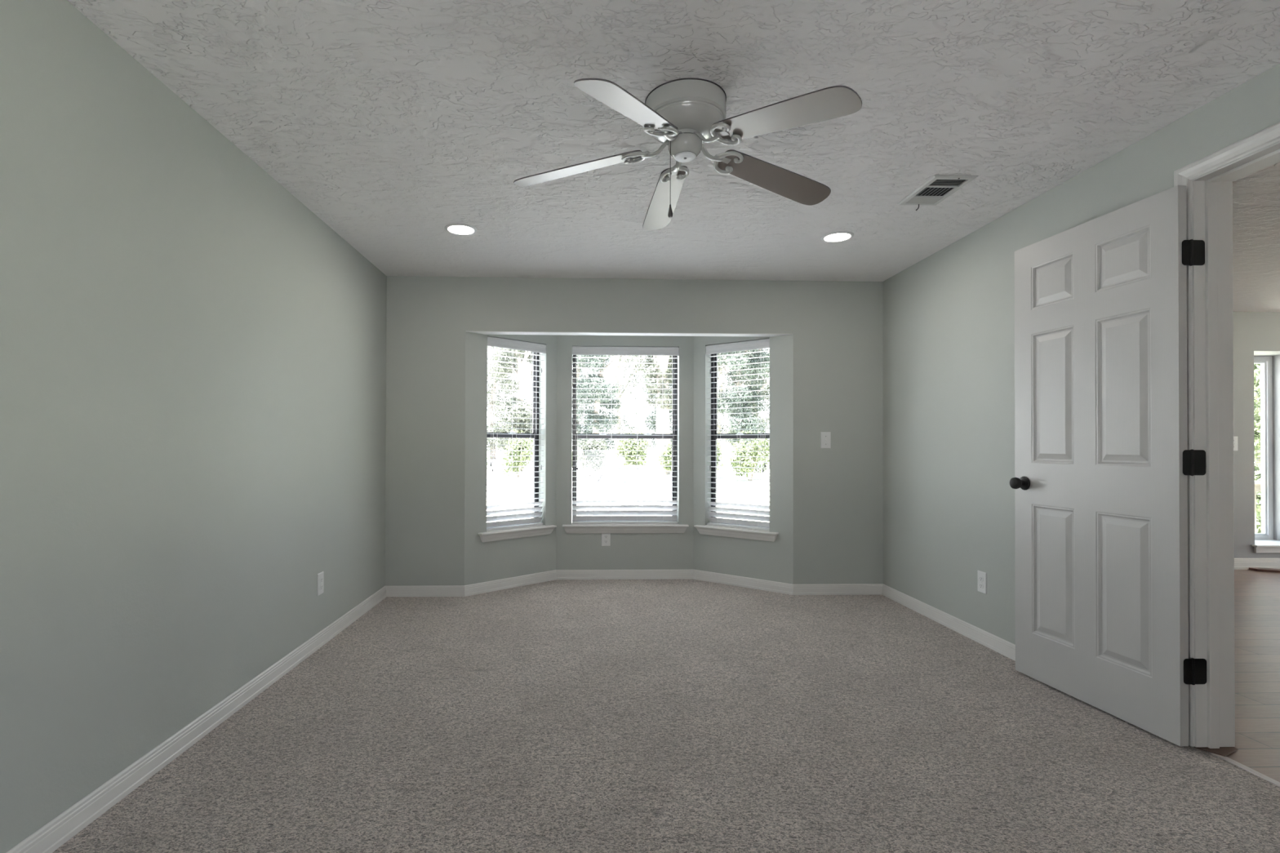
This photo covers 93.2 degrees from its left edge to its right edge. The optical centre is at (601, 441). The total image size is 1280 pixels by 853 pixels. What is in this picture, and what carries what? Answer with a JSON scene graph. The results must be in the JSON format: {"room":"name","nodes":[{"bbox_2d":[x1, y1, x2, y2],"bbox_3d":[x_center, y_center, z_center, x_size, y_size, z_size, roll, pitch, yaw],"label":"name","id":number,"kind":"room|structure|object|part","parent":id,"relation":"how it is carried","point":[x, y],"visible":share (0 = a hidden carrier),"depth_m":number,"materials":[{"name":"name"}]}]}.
{"room":"empty bedroom","nodes":[
{"label":"empty bedroom","id":0,"kind":"room"},
{"bbox_2d":[0,0,386,852],"bbox_3d":[-1.599,0.034,1.388,0.150,2.600,6.570,0,0,-2],"label":"wall","id":1,"kind":"structure","parent":0,"point":[193,359],"depth_m":2.05,"materials":[{"name":"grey paint"}]},
{"bbox_2d":[5,586,386,852],"bbox_3d":[-1.519,1.095,1.383,0.016,0.079,6.270,0,0,-2],"label":"baseboard","id":2,"kind":"structure","parent":1,"relation":"attached to","point":[47,839],"depth_m":2.14,"materials":[{"name":"white paint"}]},
{"bbox_2d":[316,571,324,595],"bbox_3d":[-1.581,0.799,3.401,0.009,0.122,0.076,0,0,-2],"label":"wall outlet","id":3,"kind":"object","parent":1,"relation":"attached to","point":[320,585],"visible":1,"depth_m":3.39,"materials":[{"name":"white plastic"}]},
{"bbox_2d":[464,331,556,585],"bbox_3d":[-0.737,0.417,4.905,0.924,3.290,0.150,1,-1,-42],"label":"wall","id":4,"kind":"structure","parent":0,"point":[485,562],"depth_m":4.71,"materials":[{"name":"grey paint"}]},
{"bbox_2d":[464,569,556,596],"bbox_3d":[-0.705,1.122,4.818,0.875,0.079,0.016,1,-1,-42],"label":"baseboard","id":5,"kind":"structure","parent":4,"relation":"attached to","point":[513,582],"depth_m":4.79,"materials":[{"name":"white paint"}]},
{"bbox_2d":[478,351,556,542],"bbox_3d":[-0.708,-0.021,4.895,0.719,1.591,0.202,1,-1,-42],"label":"window","id":6,"kind":"structure","parent":4,"relation":"in","point":[535,531],"depth_m":5.03,"materials":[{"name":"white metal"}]},
{"bbox_3d":[-0.766,-0.412,4.963,0.516,0.764,0.019,1,-1,-42],"label":"sash","id":7,"kind":"part","parent":6,"relation":"part of","materials":[{"name":"clear glass"}]},
{"bbox_3d":[-0.753,0.306,4.941,0.516,0.738,0.022,1,-1,-42],"label":"sash","id":8,"kind":"part","parent":6,"relation":"part of","materials":[{"name":"grey"}]},
{"bbox_3d":[-0.758,-0.060,4.950,0.561,1.514,0.053,1,-1,-42],"label":"frame","id":9,"kind":"part","parent":6,"relation":"part of","materials":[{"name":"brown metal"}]},
{"bbox_2d":[486,336,546,531],"bbox_3d":[-0.697,-0.062,4.883,0.563,1.514,0.086,1,-1,-42],"label":"window blind","id":10,"kind":"object","parent":6,"relation":"attached to","point":[491,341],"visible":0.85,"depth_m":4.87,"materials":[{"name":"white plastic"}]},
{"bbox_3d":[-0.840,-0.042,4.773,0.002,1.458,0.057,1,-1,-42],"label":"ladder cord","id":11,"kind":"part","parent":10,"relation":"part of","materials":[{"name":"white fabric"}]},
{"bbox_3d":[-0.707,-0.041,4.894,0.002,1.458,0.057,1,-1,-42],"label":"ladder cord","id":12,"kind":"part","parent":10,"relation":"part of","materials":[{"name":"white fabric"}]},
{"bbox_3d":[-0.709,0.687,4.888,0.555,0.016,0.048,1,-1,-42],"label":"rail","id":13,"kind":"part","parent":10,"relation":"part of","materials":[{"name":"white plastic"}]},
{"bbox_3d":[-0.573,-0.040,5.015,0.002,1.458,0.057,1,-1,-42],"label":"ladder cord","id":14,"kind":"part","parent":10,"relation":"part of","materials":[{"name":"white fabric"}]},
{"bbox_3d":[-0.508,-0.275,5.024,0.002,0.968,0.028,1,-1,-42],"label":"tilt cord","id":15,"kind":"part","parent":10,"relation":"part of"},
{"bbox_3d":[-0.692,0.735,4.870,0.719,0.078,0.148,1,-1,-42],"label":"sill","id":16,"kind":"part","parent":6,"relation":"part of","materials":[{"name":"white paint"}]},
{"bbox_2d":[555,334,693,569],"bbox_3d":[0.197,0.422,5.215,1.280,3.290,0.150,0,0,-2],"label":"wall","id":17,"kind":"structure","parent":0,"point":[635,551],"depth_m":5.14,"materials":[{"name":"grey paint"}]},
{"bbox_2d":[601,533,610,546],"bbox_3d":[0.036,0.826,5.128,0.076,0.122,0.009,0,0,-2],"label":"wall outlet","id":18,"kind":"object","parent":17,"relation":"attached to","point":[606,538],"visible":1,"depth_m":5.13,"materials":[{"name":"white plastic"}]},
{"bbox_2d":[555,569,693,579],"bbox_3d":[0.198,1.127,5.127,1.169,0.079,0.016,0,0,-2],"label":"baseboard","id":19,"kind":"structure","parent":17,"relation":"attached to","point":[561,574],"depth_m":5.12,"materials":[{"name":"white paint"}]},
{"bbox_2d":[562,355,688,533],"bbox_3d":[0.202,-0.017,5.191,1.067,1.591,0.202,0,0,-2],"label":"window","id":20,"kind":"structure","parent":17,"relation":"in","point":[630,528],"depth_m":5.22,"materials":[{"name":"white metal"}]},
{"bbox_3d":[0.201,-0.407,5.281,0.864,0.764,0.019,0,0,-2],"label":"sash","id":21,"kind":"part","parent":20,"relation":"part of","materials":[{"name":"clear glass"}]},
{"bbox_3d":[0.199,0.311,5.253,0.864,0.738,0.022,0,0,-2],"label":"sash","id":22,"kind":"part","parent":20,"relation":"part of","materials":[{"name":"grey"}]},
{"bbox_2d":[572,346,679,524],"bbox_3d":[0.203,-0.057,5.174,0.911,1.514,0.086,0,0,-2],"label":"window blind","id":23,"kind":"object","parent":20,"relation":"attached to","point":[576,350],"visible":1,"depth_m":5.17,"materials":[{"name":"white plastic"}]},
{"bbox_3d":[-0.219,-0.294,5.140,0.002,0.928,0.028,0,0,-2],"label":"pull cord","id":24,"kind":"part","parent":23,"relation":"part of","materials":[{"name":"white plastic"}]},
{"bbox_3d":[-0.203,-0.274,5.140,0.002,0.968,0.028,0,0,-2],"label":"pull cord","id":25,"kind":"part","parent":23,"relation":"part of","materials":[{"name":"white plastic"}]},
{"bbox_3d":[-0.128,-0.037,5.179,0.002,1.458,0.057,0,0,-2],"label":"ladder cord","id":26,"kind":"part","parent":23,"relation":"part of","materials":[{"name":"white fabric"}]},
{"bbox_3d":[0.084,-0.036,5.185,0.002,1.458,0.057,0,0,-2],"label":"ladder cord","id":27,"kind":"part","parent":23,"relation":"part of","materials":[{"name":"white fabric"}]},
{"bbox_3d":[0.200,0.692,5.183,0.903,0.016,0.048,0,0,-2],"label":"rail","id":28,"kind":"part","parent":23,"relation":"part of","materials":[{"name":"white plastic"}]},
{"bbox_3d":[0.307,-0.036,5.192,0.002,1.458,0.057,0,0,-2],"label":"ladder cord","id":29,"kind":"part","parent":23,"relation":"part of","materials":[{"name":"white fabric"}]},
{"bbox_3d":[0.527,-0.035,5.198,0.002,1.458,0.057,0,0,-2],"label":"ladder cord","id":30,"kind":"part","parent":23,"relation":"part of","materials":[{"name":"white fabric"}]},
{"bbox_3d":[0.201,0.740,5.158,1.067,0.078,0.148,0,0,-2],"label":"sill","id":31,"kind":"part","parent":20,"relation":"part of","materials":[{"name":"white paint"}]},
{"bbox_2d":[385,275,883,586],"bbox_3d":[0.342,0.063,4.637,3.922,2.600,0.110,0,0,-2],"label":"wall","id":32,"kind":"structure","parent":0,"point":[837,326],"depth_m":4.59,"materials":[{"name":"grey paint"}]},
{"bbox_2d":[385,585,464,596],"bbox_3d":[-1.322,1.118,4.517,0.596,0.079,0.016,0,0,-2],"label":"baseboard","id":33,"kind":"structure","parent":32,"relation":"attached to","point":[437,590],"depth_m":4.51,"materials":[{"name":"white paint"}]},
{"bbox_2d":[466,331,792,337],"bbox_3d":[0.219,-0.827,4.640,2.491,0.004,0.109,0,0,-2],"label":"trim","id":34,"kind":"structure","parent":32,"relation":"attached to","point":[478,332],"depth_m":4.63,"materials":[{"name":"white paint"}]},
{"bbox_2d":[820,431,831,448],"bbox_3d":[1.714,-0.011,4.614,0.076,0.126,0.016,0,0,-2],"label":"light switch","id":35,"kind":"object","parent":32,"relation":"attached to","point":[825,437],"visible":1,"depth_m":4.62,"materials":[{"name":"white plastic"}]},
{"bbox_2d":[792,583,882,595],"bbox_3d":[1.805,1.128,4.609,0.702,0.079,0.016,0,0,-2],"label":"baseboard","id":36,"kind":"structure","parent":32,"relation":"attached to","point":[845,588],"depth_m":4.61,"materials":[{"name":"white paint"}]},
{"bbox_2d":[52,569,1279,852],"bbox_3d":[4.506,1.179,1.751,12.082,0.050,7.650,0,0,-2],"label":"floor","id":37,"kind":"structure","parent":0,"point":[684,715],"depth_m":2.27,"materials":[{"name":"beige carpet"}]},
{"bbox_2d":[1208,751,1279,786],"bbox_3d":[2.275,1.161,1.825,0.027,0.034,1.070,0,0,-2],"label":"trim","id":38,"kind":"structure","parent":37,"relation":"on","point":[1225,758],"depth_m":2.11,"materials":[{"name":"silver metal"}]},
{"bbox_2d":[1248,567,1279,573],"bbox_3d":[6.386,1.175,5.388,0.886,0.020,0.101,0,0,27],"label":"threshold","id":39,"kind":"object","parent":37,"relation":"on","point":[1257,569],"visible":1,"depth_m":5.52,"materials":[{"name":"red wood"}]},
{"bbox_2d":[66,0,1279,311],"bbox_3d":[4.513,-1.306,1.769,12.382,0.120,7.950,0,0,-2],"label":"ceiling","id":40,"kind":"structure","parent":0,"point":[395,123],"depth_m":2.28,"materials":[{"name":"white paint"}]},
{"bbox_2d":[444,223,477,235],"bbox_3d":[-0.826,-1.244,3.546,0.186,0.006,0.186,0,0,-2],"label":"recessed light","id":41,"kind":"object","parent":40,"relation":"in","point":[455,228],"visible":1,"depth_m":3.53,"materials":[{"name":"white plastic"}]},
{"bbox_2d":[513,77,862,231],"bbox_3d":[0.296,-1.034,2.284,1.274,0.439,1.232,0,0,-2],"label":"ceiling fan","id":42,"kind":"object","parent":40,"relation":"hanging from","point":[682,114],"visible":1,"depth_m":2.13,"materials":[{"name":"grey metal"}]},
{"bbox_3d":[-0.094,-1.053,2.331,0.510,0.099,0.130,1,1,14],"label":"fan blade","id":43,"kind":"part","parent":42,"relation":"part of","materials":[{"name":"grey laminate"}]},
{"bbox_3d":[0.091,-1.042,1.885,0.130,0.099,0.510,2,1,32],"label":"fan blade","id":44,"kind":"part","parent":42,"relation":"part of","materials":[{"name":"grey laminate"}]},
{"bbox_3d":[0.273,-1.052,2.645,0.131,0.086,0.511,0,0,-5],"label":"fan blade","id":45,"kind":"part","parent":42,"relation":"part of","materials":[{"name":"grey laminate"}]},
{"bbox_3d":[0.257,-0.983,2.199,0.017,0.251,0.003,0,0,-20],"label":"pull chain","id":46,"kind":"part","parent":42,"relation":"part of","materials":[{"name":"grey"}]},
{"bbox_3d":[0.685,-1.041,2.393,0.510,0.099,0.130,1,1,-22],"label":"fan blade","id":47,"kind":"part","parent":42,"relation":"part of","materials":[{"name":"grey laminate"}]},
{"bbox_3d":[0.572,-1.035,1.924,0.130,0.099,0.510,0,1,-40],"label":"fan blade","id":48,"kind":"part","parent":42,"relation":"part of","materials":[{"name":"grey laminate"}]},
{"bbox_2d":[821,231,853,242],"bbox_3d":[1.426,-1.237,3.655,0.186,0.006,0.186,0,0,-2],"label":"recessed light","id":49,"kind":"object","parent":40,"relation":"in","point":[841,236],"visible":1,"depth_m":3.65,"materials":[{"name":"white plastic"}]},
{"bbox_2d":[897,174,977,210],"bbox_3d":[1.653,-1.227,2.993,0.208,0.035,0.339,0,0,-2],"label":"ceiling vent","id":50,"kind":"object","parent":40,"relation":"in","point":[938,188],"visible":1,"depth_m":2.97,"materials":[{"name":"white metal"}]},
{"bbox_2d":[693,333,793,584],"bbox_3d":[1.148,0.423,4.961,0.926,3.290,0.150,0,-1,39],"label":"wall","id":51,"kind":"structure","parent":0,"point":[770,561],"depth_m":4.79,"materials":[{"name":"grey paint"}]},
{"bbox_2d":[693,353,778,542],"bbox_3d":[1.123,-0.016,4.949,0.719,1.591,0.202,0,-1,39],"label":"window","id":52,"kind":"structure","parent":51,"relation":"in","point":[718,531],"depth_m":5.06,"materials":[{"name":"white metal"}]},
{"bbox_3d":[1.104,0.741,4.922,0.719,0.078,0.148,0,-1,39],"label":"sill","id":53,"kind":"part","parent":52,"relation":"part of","materials":[{"name":"white paint"}]},
{"bbox_2d":[705,338,769,530],"bbox_3d":[1.113,-0.056,4.936,0.563,1.514,0.086,0,-1,39],"label":"window blind","id":54,"kind":"object","parent":52,"relation":"attached to","point":[757,344],"visible":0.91,"depth_m":4.94,"materials":[{"name":"white plastic"}]},
{"bbox_3d":[0.982,-0.035,5.060,0.002,1.458,0.057,0,-1,39],"label":"ladder cord","id":55,"kind":"part","parent":54,"relation":"part of","materials":[{"name":"white fabric"}]},
{"bbox_3d":[1.120,0.693,4.942,0.555,0.016,0.048,0,-1,39],"label":"rail","id":56,"kind":"part","parent":54,"relation":"part of","materials":[{"name":"white plastic"}]},
{"bbox_3d":[1.122,-0.035,4.947,0.002,1.458,0.057,0,-1,39],"label":"ladder cord","id":57,"kind":"part","parent":54,"relation":"part of","materials":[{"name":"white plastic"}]},
{"bbox_3d":[1.263,-0.036,4.835,0.002,1.458,0.057,0,-1,39],"label":"ladder cord","id":58,"kind":"part","parent":54,"relation":"part of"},
{"bbox_3d":[1.170,-0.054,5.007,0.561,1.514,0.053,0,-1,39],"label":"frame","id":59,"kind":"part","parent":52,"relation":"part of","materials":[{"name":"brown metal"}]},
{"bbox_3d":[1.163,0.312,4.997,0.516,0.738,0.022,0,-1,39],"label":"sash","id":60,"kind":"part","parent":52,"relation":"part of","materials":[{"name":"grey"}]},
{"bbox_3d":[1.179,-0.406,5.020,0.516,0.764,0.019,0,-1,39],"label":"sash","id":61,"kind":"part","parent":52,"relation":"part of","materials":[{"name":"clear glass"}]},
{"bbox_2d":[693,569,792,595],"bbox_3d":[1.118,1.128,4.872,0.876,0.079,0.016,0,-1,39],"label":"baseboard","id":62,"kind":"structure","parent":51,"relation":"attached to","point":[745,582],"depth_m":4.85,"materials":[{"name":"white paint"}]},
{"bbox_2d":[882,63,1279,748],"bbox_3d":[2.326,0.046,1.429,0.145,2.600,6.420,0,0,-2],"label":"wall","id":63,"kind":"structure","parent":0,"point":[948,317],"depth_m":3.56,"materials":[{"name":"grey paint"}]},
{"bbox_2d":[881,583,1015,661],"bbox_3d":[2.181,1.121,3.483,0.016,0.079,2.290,0,0,-2],"label":"baseboard","id":64,"kind":"structure","parent":63,"relation":"attached to","point":[990,641],"depth_m":3.71,"materials":[{"name":"white paint"}]},
{"bbox_2d":[977,570,986,594],"bbox_3d":[2.186,0.808,3.475,0.009,0.122,0.076,0,0,-2],"label":"wall outlet","id":65,"kind":"object","parent":63,"relation":"attached to","point":[981,576],"visible":1,"depth_m":3.47,"materials":[{"name":"white plastic"}]},
{"bbox_2d":[978,582,983,588],"bbox_3d":[2.183,0.829,3.474,0.002,0.029,0.033,0,0,-2],"label":"receptacle","id":66,"kind":"object","parent":65,"relation":"attached to","point":[980,584],"depth_m":3.47,"materials":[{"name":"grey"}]},
{"bbox_2d":[1009,185,1206,746],"bbox_3d":[2.156,0.090,2.648,0.152,2.104,0.795,0,0,-11],"label":"door","id":67,"kind":"structure","parent":63,"relation":"in","point":[1104,462],"depth_m":2.54,"materials":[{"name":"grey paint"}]},
{"bbox_3d":[2.050,0.204,2.970,0.069,0.068,0.068,0,0,-6],"label":"knob","id":68,"kind":"part","parent":67,"relation":"part of","materials":[{"name":"black metal"}]},
{"bbox_2d":[1194,746,1237,756],"bbox_3d":[2.299,1.146,2.241,0.145,0.003,0.080,0,0,-2],"label":"trim","id":69,"kind":"structure","parent":63,"relation":"attached to","point":[1223,751],"depth_m":2.24,"materials":[{"name":"brown wood"}]},
{"bbox_2d":[1173,121,1279,748],"bbox_3d":[2.313,0.045,1.859,0.181,2.191,0.948,0,0,-2],"label":"trim","id":70,"kind":"structure","parent":63,"relation":"attached to","point":[1208,180],"depth_m":2.27,"materials":[{"name":"white paint"}]},
{"bbox_2d":[1232,311,1279,558],"bbox_3d":[6.425,0.089,5.822,8.310,2.600,0.360,0,0,-2],"label":"wall","id":71,"kind":"structure","parent":0,"point":[1255,333],"depth_m":5.63,"materials":[{"name":"grey paint"}]},
{"bbox_2d":[1233,436,1237,450],"bbox_3d":[5.881,0.018,5.618,0.085,0.135,0.016,0,0,-2],"label":"light switch","id":72,"kind":"object","parent":71,"relation":"attached to","point":[1235,438],"visible":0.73,"depth_m":5.62,"materials":[{"name":"white plastic"}]},
{"bbox_2d":[1234,558,1279,569],"bbox_3d":[6.358,1.136,5.625,8.150,0.103,0.016,0,0,-2],"label":"baseboard","id":73,"kind":"structure","parent":71,"relation":"attached to","point":[1239,563],"depth_m":5.61,"materials":[{"name":"white paint"}]},
{"bbox_2d":[1251,355,1279,552],"bbox_3d":[6.354,0.095,5.793,0.605,1.880,0.395,0,0,-2],"label":"window","id":74,"kind":"structure","parent":71,"relation":"in","point":[1264,542],"depth_m":5.94,"materials":[{"name":"white plastic"}]},
{"bbox_3d":[6.339,0.065,5.960,0.521,1.816,0.060,0,0,-2],"label":"frame","id":75,"kind":"part","parent":74,"relation":"part of","materials":[{"name":"white plastic"}]},
{"bbox_3d":[6.352,0.998,5.756,0.605,0.074,0.334,0,0,-2],"label":"sill","id":76,"kind":"part","parent":74,"relation":"part of","materials":[{"name":"white paint"}]},
{"label":"outside","id":77,"kind":"structure","parent":0,"visible":0},
{"bbox_2d":[486,448,769,522],"bbox_3d":[4.550,1.218,15.133,170.000,1.535,150.000,0,0,-2],"label":"ground","id":78,"kind":"structure","parent":77,"point":[613,451],"depth_m":22.90,"materials":[{"name":"white"}]},
{"bbox_2d":[486,449,492,470],"bbox_3d":[-5.364,0.546,24.211,1.708,2.157,1.406,0,0,22],"label":"bush","id":79,"kind":"object","parent":78,"relation":"on","point":[488,458],"visible":0.02,"depth_m":24.21,"materials":[{"name":"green plant"}]},
{"bbox_2d":[487,346,527,458],"bbox_3d":[-5.840,-5.397,36.556,6.006,13.240,6.422,0,0,-17],"label":"leafy tree","id":80,"kind":"object","parent":78,"relation":"on","point":[493,380],"visible":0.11,"depth_m":37.14,"materials":[{"name":"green plant"}]},
{"bbox_2d":[487,346,533,471],"bbox_3d":[-3.304,-3.401,27.574,4.388,9.852,3.675,0,0,13],"label":"leafy tree","id":81,"kind":"object","parent":78,"relation":"on","point":[527,424],"visible":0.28,"depth_m":27.39,"materials":[{"name":"green plant"}]},
{"bbox_2d":[496,428,533,477],"bbox_3d":[-3.441,0.514,25.276,1.733,2.127,1.450,0,0,12],"label":"bush","id":82,"kind":"object","parent":78,"relation":"on","point":[526,450],"visible":0.8,"depth_m":24.98,"materials":[{"name":"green plant"}]},
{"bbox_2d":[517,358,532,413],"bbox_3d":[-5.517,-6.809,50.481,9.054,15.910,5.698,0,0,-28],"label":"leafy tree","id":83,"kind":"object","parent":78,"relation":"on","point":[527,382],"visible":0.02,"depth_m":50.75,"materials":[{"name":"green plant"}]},
{"bbox_2d":[577,438,608,477],"bbox_3d":[-0.451,0.666,25.615,1.473,1.806,1.296,0,0,-2],"label":"bush","id":84,"kind":"object","parent":78,"relation":"on","point":[589,450],"visible":0.88,"depth_m":25.32,"materials":[{"name":"green plant"}]},
{"bbox_2d":[574,355,621,452],"bbox_3d":[-0.250,-3.777,30.502,5.647,10.323,5.281,0,0,27],"label":"leafy tree","id":85,"kind":"object","parent":78,"relation":"on","point":[595,388],"visible":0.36,"depth_m":30.47,"materials":[{"name":"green plant"}]},
{"bbox_2d":[574,355,627,446],"bbox_3d":[-1.426,-5.394,37.163,7.414,13.262,5.795,0,0,24],"label":"leafy tree","id":86,"kind":"object","parent":78,"relation":"on","point":[578,370],"visible":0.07,"depth_m":37.44,"materials":[{"name":"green plant"}]},
{"bbox_3d":[-1.569,-5.562,38.043,4.358,12.914,4.511,1,-1,-42],"label":"crown","id":87,"kind":"part","parent":86,"relation":"part of","materials":[{"name":"green plant"}]},
{"bbox_2d":[587,355,650,453],"bbox_3d":[2.117,-7.181,49.332,6.054,16.712,7.209,0,0,-26],"label":"leafy tree","id":88,"kind":"object","parent":78,"relation":"on","point":[626,360],"visible":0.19,"depth_m":49.99,"materials":[{"name":"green plant"}]},
{"bbox_2d":[618,456,625,465],"bbox_3d":[0.760,1.183,22.524,0.220,1.260,0.480,0,0,-2],"label":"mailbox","id":89,"kind":"object","parent":78,"relation":"on","point":[621,458],"visible":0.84,"depth_m":22.29,"materials":[{"name":"white"}]},
{"bbox_2d":[589,465,671,515],"bbox_3d":[0.724,1.266,14.287,2.040,1.405,4.525,0,0,-2],"label":"car","id":90,"kind":"object","parent":78,"relation":"on","point":[606,468],"visible":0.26,"depth_m":13.49,"materials":[{"name":"white paint"}]},
{"bbox_2d":[589,479,597,484],"bbox_3d":[-0.188,0.902,13.689,0.180,0.120,0.090,0,0,-2],"label":"mirror","id":91,"kind":"object","parent":90,"relation":"attached to","point":[590,480],"depth_m":13.65,"materials":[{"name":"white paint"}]},
{"bbox_2d":[614,430,652,466],"bbox_3d":[1.310,0.557,24.925,1.617,2.097,1.316,0,0,-2],"label":"bush","id":92,"kind":"object","parent":78,"relation":"on","point":[622,448],"visible":0.59,"depth_m":24.67,"materials":[{"name":"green plant"}]},
{"bbox_2d":[631,355,672,475],"bbox_3d":[2.483,-3.811,26.260,2.930,10.851,4.210,0,0,12],"label":"leafy tree","id":93,"kind":"object","parent":78,"relation":"on","point":[658,399],"visible":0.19,"depth_m":26.77,"materials":[{"name":"green plant"}]},
{"bbox_3d":[2.694,-5.292,27.087,2.708,7.877,2.477,0,0,-2],"label":"crown","id":94,"kind":"part","parent":93,"relation":"part of","materials":[{"name":"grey plant"}]},
{"bbox_2d":[639,355,672,450],"bbox_3d":[4.795,-4.939,41.035,6.111,12.370,6.376,0,-1,38],"label":"leafy tree","id":95,"kind":"object","parent":78,"relation":"on","point":[653,422],"visible":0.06,"depth_m":40.45,"materials":[{"name":"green plant"}]},
{"bbox_2d":[657,441,671,475],"bbox_3d":[2.945,0.822,24.699,1.403,1.623,1.289,0,0,-2],"label":"bush","id":96,"kind":"object","parent":78,"relation":"on","point":[668,448],"visible":0.31,"depth_m":24.34,"materials":[{"name":"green plant"}]},
{"bbox_2d":[716,439,724,470],"bbox_3d":[4.386,0.579,25.567,1.535,2.032,1.395,0,0,-2],"label":"bush","id":97,"kind":"object","parent":78,"relation":"on","point":[718,447],"visible":0.1,"depth_m":25.33,"materials":[{"name":"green plant"}]},
{"bbox_2d":[716,355,745,447],"bbox_3d":[9.651,-6.338,49.308,6.358,15.095,6.574,0,0,-2],"label":"leafy tree","id":98,"kind":"object","parent":78,"relation":"on","point":[718,367],"visible":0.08,"depth_m":49.19,"materials":[{"name":"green plant"}]},
{"bbox_2d":[717,348,769,454],"bbox_3d":[7.110,-3.368,30.146,5.109,9.659,3.476,0,0,31],"label":"leafy tree","id":99,"kind":"object","parent":78,"relation":"on","point":[735,417],"visible":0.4,"depth_m":29.74,"materials":[{"name":"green plant"}]},
{"bbox_2d":[719,349,769,444],"bbox_3d":[8.457,-5.329,36.972,5.554,13.218,4.549,0,0,-15],"label":"leafy tree","id":100,"kind":"object","parent":78,"relation":"on","point":[766,392],"visible":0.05,"depth_m":36.20,"materials":[{"name":"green plant"}]},
{"bbox_2d":[728,431,769,480],"bbox_3d":[6.053,0.576,24.677,1.794,2.144,1.664,0,0,-2],"label":"bush","id":101,"kind":"object","parent":78,"relation":"on","point":[762,451],"visible":0.82,"depth_m":24.41,"materials":[{"name":"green plant"}]},
{"bbox_2d":[1253,363,1261,475],"bbox_3d":[13.242,-1.224,12.821,3.476,6.756,3.346,1,-1,-45],"label":"leafy tree","id":102,"kind":"object","parent":78,"relation":"on","point":[1256,372],"visible":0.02,"depth_m":11.97,"materials":[{"name":"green plant"}]},
{"bbox_2d":[1253,364,1261,471],"bbox_3d":[17.059,-1.914,15.173,4.222,8.176,3.999,0,0,-2],"label":"leafy tree","id":103,"kind":"object","parent":78,"relation":"on","point":[1260,451],"visible":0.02,"depth_m":15.61,"materials":[{"name":"green plant"}]},
{"bbox_2d":[1254,455,1261,533],"bbox_3d":[11.152,1.114,10.096,1.606,1.821,1.552,0,0,28],"label":"bush","id":104,"kind":"object","parent":78,"relation":"on","point":[1258,473],"visible":0.05,"depth_m":10.02,"materials":[{"name":"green plant"}]},
{"bbox_2d":[1254,480,1261,533],"bbox_3d":[8.468,1.219,7.846,2.982,1.500,0.140,0,0,-2],"label":"deck railing","id":105,"kind":"object","parent":78,"relation":"on","point":[1257,483],"visible":0.04,"depth_m":7.83,"materials":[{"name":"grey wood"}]},
{"bbox_3d":[8.468,1.039,7.847,2.800,1.060,0.140,0,0,-2],"label":"rail","id":106,"kind":"part","parent":105,"relation":"part of","materials":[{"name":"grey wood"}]}
]}

